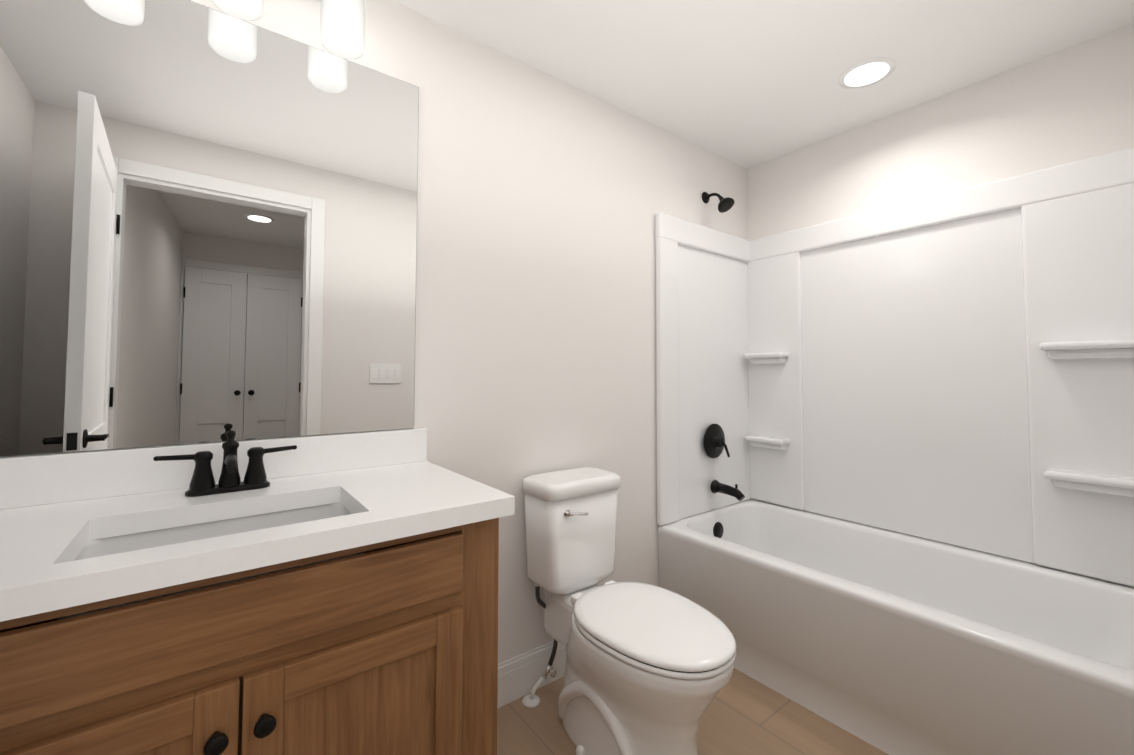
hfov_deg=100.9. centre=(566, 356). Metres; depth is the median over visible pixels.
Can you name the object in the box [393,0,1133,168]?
ceiling
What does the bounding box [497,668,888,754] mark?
floor
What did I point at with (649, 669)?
toilet
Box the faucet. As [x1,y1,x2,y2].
[153,430,296,496]
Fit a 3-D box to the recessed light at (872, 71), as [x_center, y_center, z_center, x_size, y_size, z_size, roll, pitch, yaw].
[1.179,-1.110,1.844,0.194,0.006,0.194,2,-3,-37]
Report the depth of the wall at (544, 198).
1.77 m
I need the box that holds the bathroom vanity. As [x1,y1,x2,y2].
[0,428,514,754]
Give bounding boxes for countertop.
[0,428,514,621]
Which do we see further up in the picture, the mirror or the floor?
the mirror
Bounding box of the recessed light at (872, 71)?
[838,57,895,88]
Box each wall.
[0,0,747,663]
[747,23,1133,240]
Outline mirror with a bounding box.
[0,0,418,456]
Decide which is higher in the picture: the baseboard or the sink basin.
the sink basin
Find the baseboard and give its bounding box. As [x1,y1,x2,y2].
[497,640,565,708]
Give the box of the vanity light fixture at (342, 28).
[211,0,365,59]
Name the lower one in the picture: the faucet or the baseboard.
the baseboard
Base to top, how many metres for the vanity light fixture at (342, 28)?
0.275 m
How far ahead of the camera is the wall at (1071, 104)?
1.93 m
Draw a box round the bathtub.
[655,147,1133,754]
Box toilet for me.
[522,467,735,754]
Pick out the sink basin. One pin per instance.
(103, 543)
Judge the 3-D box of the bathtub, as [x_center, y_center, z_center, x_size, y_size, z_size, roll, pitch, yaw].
[1.186,0.175,1.817,0.794,2.114,1.516,2,-3,-37]
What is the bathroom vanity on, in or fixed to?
on the floor

